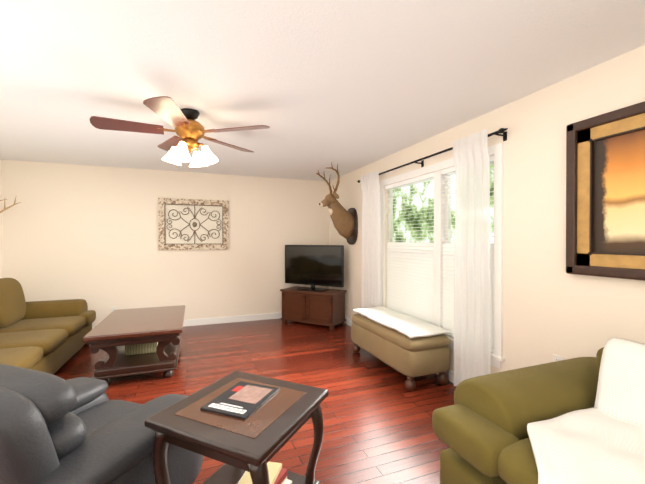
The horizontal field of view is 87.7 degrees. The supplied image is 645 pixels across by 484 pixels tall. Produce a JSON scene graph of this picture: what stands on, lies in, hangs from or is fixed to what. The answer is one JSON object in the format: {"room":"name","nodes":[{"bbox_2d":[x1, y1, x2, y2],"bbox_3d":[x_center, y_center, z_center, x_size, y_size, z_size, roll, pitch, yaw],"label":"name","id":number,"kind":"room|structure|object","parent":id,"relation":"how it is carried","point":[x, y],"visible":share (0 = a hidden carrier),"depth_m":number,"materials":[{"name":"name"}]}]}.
{"room":"living room","nodes":[
{"label":"living room","id":0,"kind":"room"},
{"bbox_2d":[0,159,1,277],"bbox_3d":[-3.178,0.136,1.425,0.120,2.440,6.530,0,0,-21],"label":"wall","id":1,"kind":"structure","parent":0,"point":[0,218],"depth_m":4.46,"materials":[{"name":"beige paint"}]},
{"bbox_2d":[0,198,20,212],"bbox_3d":[-3.965,-0.360,4.103,0.321,0.480,0.463,0,0,-21],"label":"antler mount","id":2,"kind":"object","parent":1,"relation":"attached to","point":[4,209],"visible":1,"depth_m":4.26,"materials":[{"name":"brown wood"}]},
{"bbox_2d":[2,160,328,326],"bbox_3d":[-2.104,0.112,5.395,4.960,2.440,0.120,0,0,-21],"label":"wall","id":3,"kind":"structure","parent":0,"point":[88,234],"depth_m":5.09,"materials":[{"name":"beige paint"}]},
{"bbox_2d":[92,312,281,328],"bbox_3d":[-2.085,1.283,5.338,4.650,0.100,0.014,0,0,-21],"label":"baseboard","id":4,"kind":"structure","parent":3,"relation":"attached to","point":[206,321],"depth_m":5.55,"materials":[{"name":"white"}]},
{"bbox_2d":[158,198,228,249],"bbox_3d":[-2.029,-0.278,5.337,1.040,0.800,0.035,0,0,-21],"label":"wall art","id":5,"kind":"object","parent":3,"relation":"attached to","point":[191,224],"visible":1,"depth_m":5.33,"materials":[{"name":"beige"}]},
{"bbox_2d":[53,318,456,483],"bbox_3d":[-0.917,1.401,2.297,4.960,0.100,6.770,0,0,-21],"label":"floor","id":6,"kind":"structure","parent":0,"point":[377,421],"depth_m":3.09,"materials":[{"name":"brown wood"}]},
{"bbox_2d":[0,278,95,373],"bbox_3d":[-3.092,0.875,3.181,1.050,0.940,2.560,0,0,-21],"label":"sofa","id":7,"kind":"object","parent":6,"relation":"on","point":[45,336],"visible":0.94,"depth_m":3.60,"materials":[{"name":"green fabric"}]},
{"bbox_2d":[0,364,202,483],"bbox_3d":[-1.243,0.934,1.663,1.036,0.792,0.928,0,0,19],"label":"recliner","id":8,"kind":"object","parent":6,"relation":"on","point":[54,429],"visible":0.9,"depth_m":1.35,"materials":[{"name":"grey leather"}]},
{"bbox_2d":[83,305,184,383],"bbox_3d":[-1.978,1.092,3.726,0.820,0.500,1.270,0,0,-21],"label":"coffee table","id":9,"kind":"object","parent":6,"relation":"on","point":[135,341],"visible":1,"depth_m":3.31,"materials":[{"name":"brown wood"}]},
{"bbox_2d":[144,371,327,483],"bbox_3d":[-0.365,1.058,1.580,0.600,0.610,0.600,0,0,25],"label":"end table","id":10,"kind":"object","parent":6,"relation":"on","point":[255,441],"visible":0.85,"depth_m":1.44,"materials":[{"name":"brown wood"}]},
{"bbox_2d":[200,381,278,419],"bbox_3d":[-0.384,0.747,1.609,0.235,0.009,0.305,0,0,21],"label":"magazine","id":11,"kind":"object","parent":10,"relation":"on","point":[242,400],"visible":1,"depth_m":1.58,"materials":[{"name":"black paper"}]},
{"bbox_2d":[237,462,291,483],"bbox_3d":[-0.300,1.158,1.583,0.231,0.110,0.289,0,0,20],"label":"books","id":12,"kind":"object","parent":10,"relation":"on","point":[277,472],"visible":0.52,"depth_m":1.61,"materials":[{"name":"beige paper"}]},
{"bbox_2d":[280,286,346,329],"bbox_3d":[-0.161,1.057,5.488,1.000,0.550,0.482,0,0,29],"label":"tv stand","id":13,"kind":"object","parent":6,"relation":"on","point":[325,308],"visible":0.98,"depth_m":5.28,"materials":[{"name":"brown wood"}]},
{"bbox_2d":[285,245,343,291],"bbox_3d":[-0.155,0.414,5.494,1.100,0.728,0.240,0,0,29],"label":"tv","id":14,"kind":"object","parent":13,"relation":"on","point":[317,265],"visible":1,"depth_m":5.45,"materials":[{"name":"black plastic"}]},
{"bbox_2d":[351,314,449,390],"bbox_3d":[0.775,1.100,3.638,0.500,0.485,1.270,0,0,-21],"label":"ottoman","id":15,"kind":"object","parent":6,"relation":"on","point":[410,359],"visible":0.79,"depth_m":3.12,"materials":[{"name":"beige leather"}]},
{"bbox_2d":[353,307,450,338],"bbox_3d":[0.788,0.836,3.617,0.460,0.060,1.165,0,0,-21],"label":"throw blanket","id":16,"kind":"object","parent":15,"relation":"on","point":[410,326],"visible":1,"depth_m":3.41,"materials":[{"name":"white fabric"}]},
{"bbox_2d":[432,347,603,483],"bbox_3d":[1.406,0.936,1.132,1.170,0.843,1.820,0,0,-21],"label":"loveseat","id":17,"kind":"object","parent":6,"relation":"on","point":[480,428],"visible":0.54,"depth_m":1.60,"materials":[{"name":"green fabric"}]},
{"bbox_2d":[527,337,644,483],"bbox_3d":[1.190,0.797,1.062,0.905,0.652,0.936,0,0,-21],"label":"throw blanket","id":18,"kind":"object","parent":17,"relation":"on","point":[602,441],"visible":1,"depth_m":1.38,"materials":[{"name":"white fabric"}]},
{"bbox_2d":[0,0,644,180],"bbox_3d":[-0.917,-1.139,2.281,4.960,0.100,6.770,0,0,-21],"label":"ceiling","id":19,"kind":"structure","parent":0,"point":[345,86],"depth_m":2.12,"materials":[{"name":"white paint"}]},
{"bbox_2d":[90,96,269,166],"bbox_3d":[-1.155,-0.869,2.793,1.310,0.445,1.357,0,0,-21],"label":"ceiling fan","id":20,"kind":"object","parent":19,"relation":"hanging from","point":[189,130],"visible":1,"depth_m":2.71,"materials":[{"name":"brown wood"}]},
{"bbox_2d":[329,45,644,373],"bbox_3d":[1.343,0.126,3.153,0.120,2.440,6.530,0,0,-21],"label":"wall","id":21,"kind":"structure","parent":0,"point":[551,306],"depth_m":2.40,"materials":[{"name":"beige paint"}]},
{"bbox_2d":[316,162,357,244],"bbox_3d":[0.238,-0.541,5.032,0.701,1.170,0.682,0,0,-21],"label":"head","id":22,"kind":"object","parent":21,"relation":"attached to","point":[345,222],"visible":1,"depth_m":5.01},
{"bbox_2d":[344,317,453,382],"bbox_3d":[1.281,1.296,3.136,0.014,0.100,6.530,0,0,-21],"label":"baseboard","id":23,"kind":"structure","parent":21,"relation":"attached to","point":[449,374],"depth_m":3.26,"materials":[{"name":"white"}]},
{"bbox_2d":[357,128,507,182],"bbox_3d":[0.991,-0.850,3.740,0.114,0.075,2.520,0,0,-21],"label":"curtain rod","id":24,"kind":"object","parent":21,"relation":"attached to","point":[502,130],"visible":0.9,"depth_m":3.28,"materials":[{"name":"black metal"}]},
{"bbox_2d":[360,170,381,307],"bbox_3d":[0.642,0.187,4.545,0.061,2.220,0.510,0,0,-21],"label":"curtain","id":25,"kind":"object","parent":24,"relation":"hanging from","point":[371,288],"visible":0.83,"depth_m":4.50,"materials":[{"name":"white fabric"}]},
{"bbox_2d":[453,128,490,385],"bbox_3d":[1.274,0.197,2.892,0.062,2.220,0.390,0,0,-21],"label":"curtain","id":26,"kind":"object","parent":24,"relation":"hanging from","point":[472,316],"visible":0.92,"depth_m":2.88,"materials":[{"name":"white fabric"}]},
{"bbox_2d":[381,143,504,368],"bbox_3d":[1.155,0.108,3.589,0.155,1.820,1.910,0,0,-21],"label":"window","id":27,"kind":"structure","parent":21,"relation":"in","point":[420,259],"depth_m":3.57,"materials":[{"name":"white"}]},
{"bbox_2d":[553,354,563,361],"bbox_3d":[1.605,0.831,2.289,0.008,0.115,0.072,0,0,-21],"label":"electrical outlet","id":28,"kind":"object","parent":21,"relation":"attached to","point":[557,358],"visible":0.44,"depth_m":2.29,"materials":[{"name":"white plastic"}]},
{"bbox_2d":[566,101,644,280],"bbox_3d":[1.839,-0.275,1.606,0.055,0.970,1.280,0,0,-21],"label":"picture frame","id":29,"kind":"object","parent":21,"relation":"attached to","point":[605,194],"visible":1,"depth_m":2.00,"materials":[{"name":"black wood"}]}
]}

